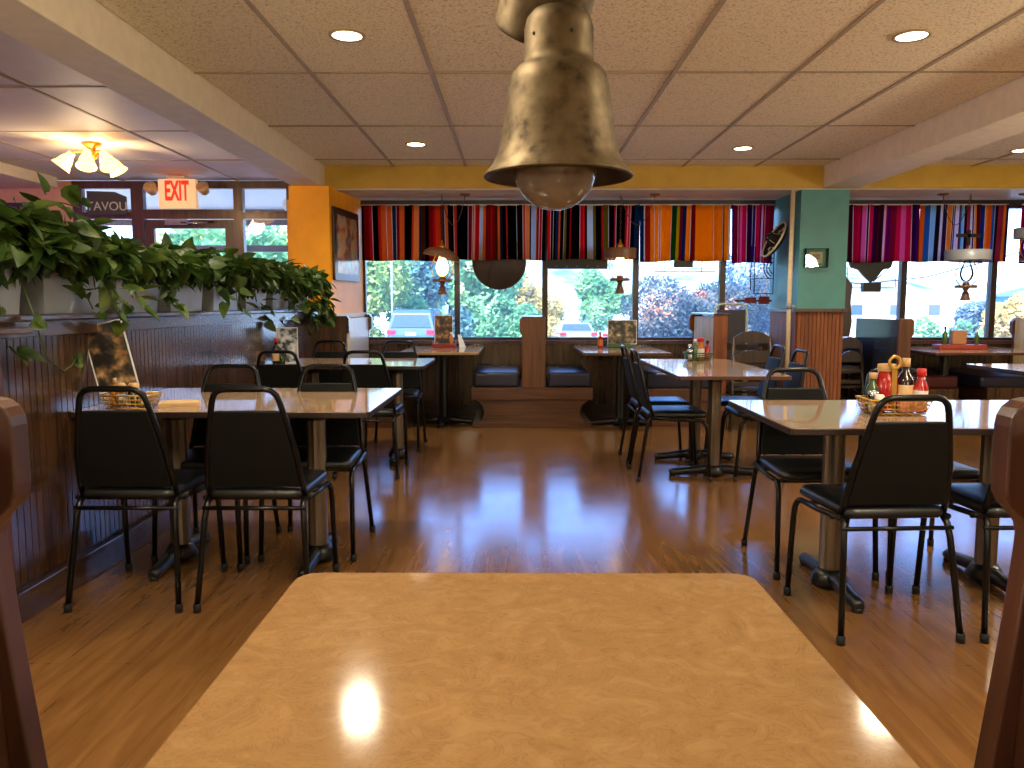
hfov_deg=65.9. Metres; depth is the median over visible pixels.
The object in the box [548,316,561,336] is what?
bushy shrub
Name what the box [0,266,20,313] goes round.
planter box
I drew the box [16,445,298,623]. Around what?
baseboard
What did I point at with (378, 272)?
leafy tree
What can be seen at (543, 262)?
window
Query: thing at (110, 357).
menu card
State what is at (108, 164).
ceiling light fixture
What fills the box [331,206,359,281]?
framed poster
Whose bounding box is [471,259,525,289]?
sign
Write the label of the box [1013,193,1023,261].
lantern pendant
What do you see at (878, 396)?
shaker
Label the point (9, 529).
wall
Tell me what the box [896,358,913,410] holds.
sauce bottle
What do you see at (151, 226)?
door
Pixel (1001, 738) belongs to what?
booth
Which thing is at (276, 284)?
pothos plant
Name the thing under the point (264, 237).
leafy tree
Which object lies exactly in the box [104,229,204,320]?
pothos plant
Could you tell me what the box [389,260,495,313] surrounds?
leafy tree
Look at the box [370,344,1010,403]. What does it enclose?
wall
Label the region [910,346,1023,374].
pedestal table
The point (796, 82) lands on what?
ceiling
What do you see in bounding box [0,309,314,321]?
trim
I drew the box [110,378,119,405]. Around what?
sauce bottle
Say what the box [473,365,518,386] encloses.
seat cushion
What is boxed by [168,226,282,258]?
leafy tree
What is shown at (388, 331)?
tail light
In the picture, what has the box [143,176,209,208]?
exit sign
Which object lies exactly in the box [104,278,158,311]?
planter box
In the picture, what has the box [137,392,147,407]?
shaker
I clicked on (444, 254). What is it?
lantern pendant
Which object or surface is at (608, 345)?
tray
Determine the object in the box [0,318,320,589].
wall partition
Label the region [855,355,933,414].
basket
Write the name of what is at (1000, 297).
building
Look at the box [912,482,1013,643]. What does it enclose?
chair
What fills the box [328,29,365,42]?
recessed light
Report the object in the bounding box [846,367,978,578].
chair
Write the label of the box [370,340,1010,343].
trim
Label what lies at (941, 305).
building
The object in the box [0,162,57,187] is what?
trim
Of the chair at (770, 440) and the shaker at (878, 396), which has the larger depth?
the chair at (770, 440)
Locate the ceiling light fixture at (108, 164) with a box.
[52,141,127,176]
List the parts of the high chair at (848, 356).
leg, seat, rail, rail, leg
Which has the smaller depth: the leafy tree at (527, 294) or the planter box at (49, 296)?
the planter box at (49, 296)
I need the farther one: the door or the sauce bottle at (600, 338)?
the door
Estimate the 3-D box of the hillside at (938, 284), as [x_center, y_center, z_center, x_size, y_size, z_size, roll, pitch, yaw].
[140.859,-18.034,168.330,240.000,11.338,40.000,0,6,0]
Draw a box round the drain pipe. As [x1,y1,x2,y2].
[785,190,795,373]
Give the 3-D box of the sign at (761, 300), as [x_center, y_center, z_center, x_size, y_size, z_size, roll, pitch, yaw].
[2.586,-1.158,8.411,0.406,0.610,0.046,0,6,0]
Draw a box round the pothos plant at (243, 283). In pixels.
[203,247,281,317]
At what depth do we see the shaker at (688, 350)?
6.23 m
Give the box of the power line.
[851,252,1018,284]
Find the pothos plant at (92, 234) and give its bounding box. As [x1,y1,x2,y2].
[25,210,169,336]
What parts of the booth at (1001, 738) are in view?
backrest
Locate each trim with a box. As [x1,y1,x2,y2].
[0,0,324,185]
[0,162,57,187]
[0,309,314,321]
[0,312,324,338]
[0,326,32,334]
[57,180,285,209]
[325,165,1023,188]
[335,312,365,316]
[336,188,1023,199]
[361,200,1023,205]
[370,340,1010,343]
[769,308,847,311]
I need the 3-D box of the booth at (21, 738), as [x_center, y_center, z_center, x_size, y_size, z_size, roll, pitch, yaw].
[-0.653,0.605,0.466,0.320,1.064,1.200,0,6,0]
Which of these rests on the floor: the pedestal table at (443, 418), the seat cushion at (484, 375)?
the pedestal table at (443, 418)
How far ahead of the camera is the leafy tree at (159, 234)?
47.42 m
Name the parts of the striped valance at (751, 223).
rod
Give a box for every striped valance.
[361,204,546,260]
[547,204,638,259]
[640,204,730,261]
[731,204,774,263]
[847,204,919,262]
[918,204,1008,262]
[1018,204,1023,263]
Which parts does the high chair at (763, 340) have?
leg, rail, rail, leg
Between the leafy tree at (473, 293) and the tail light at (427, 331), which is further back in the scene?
the leafy tree at (473, 293)
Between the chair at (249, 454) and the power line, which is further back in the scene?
the power line
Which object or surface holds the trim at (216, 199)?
attached to the wall at (6, 194)
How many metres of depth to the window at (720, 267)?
8.56 m
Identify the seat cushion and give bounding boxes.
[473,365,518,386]
[546,365,590,386]
[633,365,707,387]
[910,371,957,387]
[930,369,1023,387]
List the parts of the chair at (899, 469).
leg, leg, seat, seat frame, leg, frame, backrest, leg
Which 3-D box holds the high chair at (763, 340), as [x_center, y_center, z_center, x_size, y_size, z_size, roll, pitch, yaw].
[2.258,-0.108,7.616,0.434,0.821,0.434,0,6,0]
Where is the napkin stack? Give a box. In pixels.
[158,399,200,407]
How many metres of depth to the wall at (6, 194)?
8.47 m
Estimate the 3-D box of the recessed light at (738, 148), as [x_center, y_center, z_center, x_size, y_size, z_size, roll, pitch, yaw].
[1.952,-2.000,6.674,0.180,0.028,0.180,0,6,0]
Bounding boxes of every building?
[86,209,287,251]
[849,289,986,336]
[985,287,1023,303]
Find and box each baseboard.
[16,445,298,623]
[413,404,636,412]
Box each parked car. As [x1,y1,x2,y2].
[387,308,441,336]
[552,322,596,336]
[567,309,607,336]
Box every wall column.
[768,190,849,308]
[769,312,843,399]
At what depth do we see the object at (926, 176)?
7.58 m
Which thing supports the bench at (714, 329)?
on the floor
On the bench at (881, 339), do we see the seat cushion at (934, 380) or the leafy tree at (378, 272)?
the seat cushion at (934, 380)
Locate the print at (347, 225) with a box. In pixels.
[337,214,357,274]
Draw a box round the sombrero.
[762,221,787,256]
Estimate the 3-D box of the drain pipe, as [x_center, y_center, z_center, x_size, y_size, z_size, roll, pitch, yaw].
[2.758,-0.746,7.811,0.094,2.290,0.058,0,6,0]
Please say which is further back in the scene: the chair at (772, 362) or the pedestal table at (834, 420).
the chair at (772, 362)
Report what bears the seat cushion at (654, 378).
on the bench at (714, 329)
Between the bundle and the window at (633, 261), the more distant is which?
the window at (633, 261)
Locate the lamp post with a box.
[390,261,392,315]
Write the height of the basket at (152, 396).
0.063 m
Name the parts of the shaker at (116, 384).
lid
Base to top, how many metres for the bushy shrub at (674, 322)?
2.231 m
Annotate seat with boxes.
[713,303,747,395]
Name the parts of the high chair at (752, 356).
leg, seat, rail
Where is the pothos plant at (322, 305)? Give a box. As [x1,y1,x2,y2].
[295,264,340,340]
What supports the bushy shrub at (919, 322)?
on the parking lot
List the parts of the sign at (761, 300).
wire frame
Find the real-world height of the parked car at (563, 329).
1.450 m
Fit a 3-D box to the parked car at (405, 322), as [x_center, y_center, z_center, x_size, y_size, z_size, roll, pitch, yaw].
[-3.678,-2.196,32.225,1.860,1.817,4.660,0,6,4]
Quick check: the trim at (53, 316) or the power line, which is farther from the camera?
the power line
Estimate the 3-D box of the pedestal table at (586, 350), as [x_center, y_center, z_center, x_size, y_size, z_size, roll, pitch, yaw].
[1.060,0.020,7.911,0.800,0.745,1.350,0,6,0]
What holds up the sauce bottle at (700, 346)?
in the basket at (686, 353)
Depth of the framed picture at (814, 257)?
7.67 m
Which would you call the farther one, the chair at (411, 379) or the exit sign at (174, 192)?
the exit sign at (174, 192)
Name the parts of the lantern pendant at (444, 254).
lamp shade, harp arm, chain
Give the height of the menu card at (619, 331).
0.250 m
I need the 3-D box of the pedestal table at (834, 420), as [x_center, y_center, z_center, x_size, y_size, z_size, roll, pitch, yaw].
[1.674,0.485,3.291,1.345,0.740,0.850,0,6,0]
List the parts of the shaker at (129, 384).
lid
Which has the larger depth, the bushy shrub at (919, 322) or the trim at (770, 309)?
the bushy shrub at (919, 322)
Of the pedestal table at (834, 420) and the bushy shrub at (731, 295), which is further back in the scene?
the bushy shrub at (731, 295)
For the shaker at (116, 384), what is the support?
in the basket at (152, 396)
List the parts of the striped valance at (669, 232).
rod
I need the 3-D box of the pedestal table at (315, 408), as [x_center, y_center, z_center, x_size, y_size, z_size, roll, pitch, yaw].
[-1.211,0.437,3.773,1.250,0.740,0.950,0,6,0]
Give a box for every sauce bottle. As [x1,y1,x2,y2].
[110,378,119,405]
[272,338,280,363]
[449,332,452,343]
[597,332,602,347]
[692,339,696,358]
[697,338,704,358]
[704,340,709,358]
[865,372,878,409]
[876,363,897,410]
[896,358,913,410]
[913,368,927,411]
[942,326,947,344]
[974,330,978,344]
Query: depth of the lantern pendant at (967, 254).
7.95 m
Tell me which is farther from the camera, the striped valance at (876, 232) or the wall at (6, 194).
the wall at (6, 194)
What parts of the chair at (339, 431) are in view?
leg, leg, backrest, frame, seat, seat frame, leg, leg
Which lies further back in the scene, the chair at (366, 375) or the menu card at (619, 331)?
the menu card at (619, 331)
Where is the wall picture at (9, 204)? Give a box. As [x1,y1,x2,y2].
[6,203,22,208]
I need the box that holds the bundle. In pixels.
[897,402,924,411]
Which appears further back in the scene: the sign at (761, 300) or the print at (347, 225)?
the sign at (761, 300)
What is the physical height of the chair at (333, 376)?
0.879 m
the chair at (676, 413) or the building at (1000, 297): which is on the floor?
the chair at (676, 413)
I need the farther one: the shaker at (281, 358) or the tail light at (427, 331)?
the tail light at (427, 331)
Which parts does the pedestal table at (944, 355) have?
mounting plate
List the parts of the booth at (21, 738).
backrest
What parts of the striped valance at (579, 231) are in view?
rod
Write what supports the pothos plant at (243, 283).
in the planter box at (211, 299)
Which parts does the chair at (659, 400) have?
leg, backrest, frame, leg, seat, leg, leg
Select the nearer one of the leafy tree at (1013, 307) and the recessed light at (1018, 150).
the recessed light at (1018, 150)
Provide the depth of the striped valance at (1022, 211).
8.38 m
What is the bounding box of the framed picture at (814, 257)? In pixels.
[804,248,828,266]
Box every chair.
[63,386,227,613]
[151,364,281,563]
[193,386,338,613]
[254,350,329,445]
[258,364,374,561]
[307,340,348,445]
[332,350,408,479]
[364,340,426,451]
[618,345,693,465]
[627,349,711,482]
[703,344,784,454]
[719,348,808,481]
[726,331,771,417]
[726,350,773,430]
[741,368,879,580]
[783,394,965,646]
[840,350,863,399]
[841,337,862,399]
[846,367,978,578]
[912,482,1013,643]
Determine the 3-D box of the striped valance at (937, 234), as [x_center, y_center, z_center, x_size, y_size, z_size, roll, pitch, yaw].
[4.778,-1.593,8.366,0.930,0.618,0.048,0,6,1]
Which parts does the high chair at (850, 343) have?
rail, rail, leg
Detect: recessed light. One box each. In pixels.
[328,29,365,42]
[405,141,426,146]
[732,146,753,150]
[892,29,931,42]
[1010,148,1023,152]
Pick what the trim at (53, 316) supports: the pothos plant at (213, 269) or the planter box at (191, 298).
the planter box at (191, 298)
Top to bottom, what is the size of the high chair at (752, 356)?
0.761 m
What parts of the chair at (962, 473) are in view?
frame, leg, leg, seat, seat frame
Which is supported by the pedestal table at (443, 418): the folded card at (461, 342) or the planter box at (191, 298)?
the folded card at (461, 342)
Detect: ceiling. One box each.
[0,31,279,180]
[97,0,1023,166]
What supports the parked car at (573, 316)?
on the parking lot
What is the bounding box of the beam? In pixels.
[823,76,1023,187]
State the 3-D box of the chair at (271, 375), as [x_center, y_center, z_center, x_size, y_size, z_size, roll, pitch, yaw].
[-1.572,0.186,5.579,0.461,0.879,0.520,0,6,0]
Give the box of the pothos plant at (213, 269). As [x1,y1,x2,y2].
[156,231,251,318]
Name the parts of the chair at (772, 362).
leg, leg, seat, backrest, frame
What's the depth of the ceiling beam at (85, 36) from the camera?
4.04 m
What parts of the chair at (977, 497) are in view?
leg, seat frame, seat, leg, frame, backrest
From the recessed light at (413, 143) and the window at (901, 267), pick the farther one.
the window at (901, 267)
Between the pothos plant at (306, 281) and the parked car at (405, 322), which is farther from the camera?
the parked car at (405, 322)
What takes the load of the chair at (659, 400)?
on the floor
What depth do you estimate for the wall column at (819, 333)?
7.79 m
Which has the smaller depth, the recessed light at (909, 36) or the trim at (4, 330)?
the trim at (4, 330)
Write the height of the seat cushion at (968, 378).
0.110 m
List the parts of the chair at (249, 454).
leg, leg, backrest, frame, seat frame, seat, leg, leg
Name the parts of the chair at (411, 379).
leg, leg, backrest, frame, seat, seat frame, leg, leg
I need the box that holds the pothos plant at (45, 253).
[0,172,116,371]
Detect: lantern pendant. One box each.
[423,193,469,294]
[604,193,659,293]
[937,193,991,300]
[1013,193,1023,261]
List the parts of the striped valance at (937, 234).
rod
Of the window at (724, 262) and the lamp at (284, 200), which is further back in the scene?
the lamp at (284, 200)
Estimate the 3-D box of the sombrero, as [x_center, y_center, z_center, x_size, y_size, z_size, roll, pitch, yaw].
[2.664,-1.467,8.017,0.219,0.358,0.398,1,6,8]
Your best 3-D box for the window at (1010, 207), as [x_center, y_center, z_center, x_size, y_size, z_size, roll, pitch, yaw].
[5.689,-1.202,8.554,0.970,1.450,0.080,0,6,0]
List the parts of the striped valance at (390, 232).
rod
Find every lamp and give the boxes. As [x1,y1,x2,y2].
[282,198,286,210]
[483,0,633,210]
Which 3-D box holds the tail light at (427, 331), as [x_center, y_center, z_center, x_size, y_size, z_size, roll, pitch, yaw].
[-3.091,-1.958,29.932,0.296,0.160,0.090,0,6,4]
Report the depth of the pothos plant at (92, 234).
3.32 m
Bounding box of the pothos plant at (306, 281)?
[279,261,326,324]
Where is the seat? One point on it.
(737, 322)
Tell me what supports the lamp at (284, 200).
hanging from the wall at (6, 194)
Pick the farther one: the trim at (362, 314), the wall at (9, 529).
the trim at (362, 314)
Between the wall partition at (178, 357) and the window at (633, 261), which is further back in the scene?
the window at (633, 261)
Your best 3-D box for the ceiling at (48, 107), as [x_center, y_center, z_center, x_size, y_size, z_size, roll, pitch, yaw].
[-5.036,-1.608,2.679,5.900,0.033,11.600,0,6,0]
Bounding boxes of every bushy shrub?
[367,304,384,336]
[385,294,447,323]
[447,305,491,336]
[473,302,541,336]
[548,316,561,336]
[619,275,725,336]
[695,266,769,330]
[725,250,769,333]
[913,315,983,336]
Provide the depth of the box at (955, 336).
7.90 m
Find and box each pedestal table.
[70,388,401,581]
[271,358,434,465]
[400,345,483,428]
[573,345,670,429]
[640,359,791,476]
[728,400,1008,613]
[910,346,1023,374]
[966,364,1023,375]
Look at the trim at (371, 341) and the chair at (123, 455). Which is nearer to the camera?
the chair at (123, 455)
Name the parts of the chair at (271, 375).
backrest, frame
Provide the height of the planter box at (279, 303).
0.190 m
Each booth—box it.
[0,396,47,767]
[974,397,1023,767]
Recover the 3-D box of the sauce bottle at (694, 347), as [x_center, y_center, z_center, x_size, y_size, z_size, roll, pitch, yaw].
[1.462,-0.279,6.316,0.048,0.160,0.047,0,6,0]
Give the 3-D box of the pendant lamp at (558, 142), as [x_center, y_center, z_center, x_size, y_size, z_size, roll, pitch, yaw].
[0.069,-0.847,1.131,0.220,1.179,0.240,0,6,0]
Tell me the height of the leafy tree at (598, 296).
4.807 m
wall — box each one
[0,181,72,224]
[0,350,15,585]
[287,186,363,317]
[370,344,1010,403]
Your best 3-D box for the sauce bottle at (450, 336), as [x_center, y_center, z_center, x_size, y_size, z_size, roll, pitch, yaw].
[-0.624,-0.472,8.117,0.044,0.120,0.043,0,6,0]
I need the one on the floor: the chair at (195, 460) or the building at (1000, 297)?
the chair at (195, 460)
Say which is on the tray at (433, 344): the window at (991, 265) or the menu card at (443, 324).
the menu card at (443, 324)
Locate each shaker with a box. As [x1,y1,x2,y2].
[114,383,126,406]
[127,383,138,406]
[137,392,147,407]
[279,348,284,363]
[687,349,692,359]
[867,390,878,412]
[874,394,884,412]
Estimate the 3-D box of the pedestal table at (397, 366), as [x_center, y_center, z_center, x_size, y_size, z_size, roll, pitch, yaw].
[-1.231,0.195,6.186,1.185,0.740,0.860,0,6,0]
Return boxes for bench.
[320,314,418,427]
[471,315,592,426]
[633,312,728,426]
[853,318,958,399]
[930,318,1023,399]
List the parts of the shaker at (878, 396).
lid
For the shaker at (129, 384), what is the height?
0.100 m
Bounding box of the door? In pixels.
[145,219,234,247]
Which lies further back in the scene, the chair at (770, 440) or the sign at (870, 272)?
the sign at (870, 272)
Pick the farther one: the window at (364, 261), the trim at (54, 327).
the window at (364, 261)
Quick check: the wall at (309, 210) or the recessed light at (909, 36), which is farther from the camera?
the wall at (309, 210)
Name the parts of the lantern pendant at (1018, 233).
lamp shade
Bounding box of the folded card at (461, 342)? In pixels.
[458,335,465,346]
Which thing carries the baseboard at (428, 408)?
attached to the wall at (461, 368)
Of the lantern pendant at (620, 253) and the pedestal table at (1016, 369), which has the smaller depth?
the pedestal table at (1016, 369)
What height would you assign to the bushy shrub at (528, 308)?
2.262 m
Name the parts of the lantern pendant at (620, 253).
lamp shade, harp arm, chain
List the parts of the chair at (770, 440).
leg, leg, frame, backrest, seat frame, seat, leg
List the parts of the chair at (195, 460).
leg, seat, leg, backrest, frame, leg, leg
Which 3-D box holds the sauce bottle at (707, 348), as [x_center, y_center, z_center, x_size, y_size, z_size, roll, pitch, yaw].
[1.557,-0.272,6.296,0.044,0.150,0.043,0,6,0]
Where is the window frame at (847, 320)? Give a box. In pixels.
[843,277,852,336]
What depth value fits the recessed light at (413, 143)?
6.51 m
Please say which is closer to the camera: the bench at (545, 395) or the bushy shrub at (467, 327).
the bench at (545, 395)
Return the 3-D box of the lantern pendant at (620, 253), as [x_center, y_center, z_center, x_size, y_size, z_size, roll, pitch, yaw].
[1.212,-1.415,7.993,0.558,0.995,0.326,0,6,0]
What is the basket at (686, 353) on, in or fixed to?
on the pedestal table at (715, 371)
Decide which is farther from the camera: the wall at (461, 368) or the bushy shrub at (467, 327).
the bushy shrub at (467, 327)
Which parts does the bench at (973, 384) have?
panel, wall post, backrest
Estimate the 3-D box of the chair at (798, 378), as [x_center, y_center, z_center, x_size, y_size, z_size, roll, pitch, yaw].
[1.743,0.197,5.468,0.520,0.879,0.461,0,6,0]
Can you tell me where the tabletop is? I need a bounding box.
[144,573,919,767]
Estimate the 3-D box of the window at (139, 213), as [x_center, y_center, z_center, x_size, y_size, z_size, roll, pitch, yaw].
[-3.546,-0.931,8.608,2.340,2.500,0.080,0,6,0]
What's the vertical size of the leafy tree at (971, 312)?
3.208 m
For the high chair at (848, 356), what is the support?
on the floor
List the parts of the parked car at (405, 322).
licence plate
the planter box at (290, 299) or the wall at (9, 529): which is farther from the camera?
the planter box at (290, 299)
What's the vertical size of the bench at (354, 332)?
1.080 m
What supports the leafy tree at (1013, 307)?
on the parking lot
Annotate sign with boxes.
[86,191,127,214]
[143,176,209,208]
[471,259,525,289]
[547,259,607,268]
[651,261,714,271]
[734,246,774,303]
[847,261,896,291]
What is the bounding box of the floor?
[22,413,1014,767]
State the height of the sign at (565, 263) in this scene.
0.205 m
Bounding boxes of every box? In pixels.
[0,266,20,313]
[19,271,99,313]
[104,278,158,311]
[157,282,202,310]
[201,283,237,310]
[237,286,265,309]
[265,290,288,308]
[289,290,307,308]
[949,330,966,343]
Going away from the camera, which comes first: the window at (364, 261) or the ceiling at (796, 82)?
the ceiling at (796, 82)
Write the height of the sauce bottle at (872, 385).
0.155 m
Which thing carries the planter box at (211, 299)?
on the trim at (53, 316)
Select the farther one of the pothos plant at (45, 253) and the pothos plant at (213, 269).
the pothos plant at (213, 269)
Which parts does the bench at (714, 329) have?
panel, seat rail, wall post, backrest, post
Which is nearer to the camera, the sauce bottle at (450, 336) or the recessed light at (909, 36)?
the recessed light at (909, 36)
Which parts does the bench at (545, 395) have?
seat rail, panel, post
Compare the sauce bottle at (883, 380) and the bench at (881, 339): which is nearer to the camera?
the sauce bottle at (883, 380)
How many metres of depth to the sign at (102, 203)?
8.43 m
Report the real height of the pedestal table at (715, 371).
0.740 m
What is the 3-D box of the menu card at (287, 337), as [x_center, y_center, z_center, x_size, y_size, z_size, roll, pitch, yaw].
[-1.704,-0.293,5.989,0.160,0.270,0.006,-2,6,-20]
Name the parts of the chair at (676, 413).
leg, frame, backrest, leg, seat, seat frame, leg, leg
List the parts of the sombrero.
crown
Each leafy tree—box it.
[156,229,221,244]
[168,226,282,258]
[194,227,287,263]
[274,227,286,258]
[367,260,413,336]
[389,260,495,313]
[447,260,525,334]
[514,273,565,328]
[573,269,631,331]
[952,299,985,336]
[977,291,1023,336]
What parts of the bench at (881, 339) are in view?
backrest, post, panel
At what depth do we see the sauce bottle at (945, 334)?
7.90 m
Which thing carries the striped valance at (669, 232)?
hanging from the trim at (665, 193)
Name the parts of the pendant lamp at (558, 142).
globe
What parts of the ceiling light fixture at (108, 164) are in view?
lamp shade, lamp shade, lamp shade, lamp shade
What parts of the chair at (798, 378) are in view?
leg, seat, leg, seat frame, backrest, frame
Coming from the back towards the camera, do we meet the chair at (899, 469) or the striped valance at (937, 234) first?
the striped valance at (937, 234)
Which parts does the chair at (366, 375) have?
backrest, frame, seat frame, seat, leg, leg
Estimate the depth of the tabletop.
0.93 m
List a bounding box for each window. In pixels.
[71,181,291,254]
[363,260,456,339]
[457,260,544,339]
[545,210,635,339]
[635,206,722,339]
[722,206,731,309]
[843,261,904,337]
[902,262,994,339]
[991,206,1021,339]
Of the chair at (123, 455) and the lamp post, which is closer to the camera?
the chair at (123, 455)
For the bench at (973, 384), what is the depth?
7.77 m
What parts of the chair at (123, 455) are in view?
leg, backrest, leg, frame, seat frame, seat, leg, leg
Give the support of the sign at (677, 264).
hanging from the striped valance at (669, 232)
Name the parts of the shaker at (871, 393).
lid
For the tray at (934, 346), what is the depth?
7.86 m
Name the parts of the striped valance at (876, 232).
rod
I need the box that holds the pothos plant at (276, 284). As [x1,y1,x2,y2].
[213,253,307,331]
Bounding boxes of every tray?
[432,341,455,347]
[607,344,630,347]
[932,344,986,348]
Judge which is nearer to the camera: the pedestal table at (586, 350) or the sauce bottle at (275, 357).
the sauce bottle at (275, 357)
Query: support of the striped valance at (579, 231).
hanging from the trim at (665, 193)
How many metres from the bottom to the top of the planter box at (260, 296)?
0.190 m
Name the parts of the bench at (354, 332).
post, backrest, wall post, panel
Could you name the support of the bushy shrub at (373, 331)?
on the parking lot
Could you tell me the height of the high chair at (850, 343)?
0.721 m
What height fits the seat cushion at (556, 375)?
0.149 m
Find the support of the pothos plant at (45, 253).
in the planter box at (9, 299)
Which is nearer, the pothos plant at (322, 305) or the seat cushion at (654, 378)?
the pothos plant at (322, 305)
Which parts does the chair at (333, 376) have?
frame, backrest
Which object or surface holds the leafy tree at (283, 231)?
on the parking lot
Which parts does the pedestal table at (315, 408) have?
mounting plate, mounting plate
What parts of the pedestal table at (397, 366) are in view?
mounting plate, mounting plate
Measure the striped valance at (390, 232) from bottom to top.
0.597 m
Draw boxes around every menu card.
[88,319,138,393]
[276,327,297,362]
[434,315,452,343]
[608,320,636,343]
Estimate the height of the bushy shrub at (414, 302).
2.761 m
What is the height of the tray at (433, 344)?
0.060 m
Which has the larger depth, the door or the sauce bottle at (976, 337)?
the door
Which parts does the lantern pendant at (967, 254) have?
chain, harp arm, lamp shade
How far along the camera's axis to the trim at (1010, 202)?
8.41 m
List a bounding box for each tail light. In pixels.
[387,330,394,333]
[426,330,433,333]
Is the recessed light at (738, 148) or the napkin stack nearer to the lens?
the napkin stack
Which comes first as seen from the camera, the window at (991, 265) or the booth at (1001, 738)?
the booth at (1001, 738)
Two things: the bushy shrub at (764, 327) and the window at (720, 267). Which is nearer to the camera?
the window at (720, 267)
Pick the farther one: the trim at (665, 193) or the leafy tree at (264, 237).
the leafy tree at (264, 237)
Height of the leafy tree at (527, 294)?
5.177 m
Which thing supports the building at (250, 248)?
on the parking lot
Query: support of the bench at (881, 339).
on the floor
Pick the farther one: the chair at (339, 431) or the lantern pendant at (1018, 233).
the lantern pendant at (1018, 233)
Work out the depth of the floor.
3.62 m
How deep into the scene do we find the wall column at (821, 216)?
7.72 m
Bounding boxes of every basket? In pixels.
[99,392,161,409]
[683,352,712,360]
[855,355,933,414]

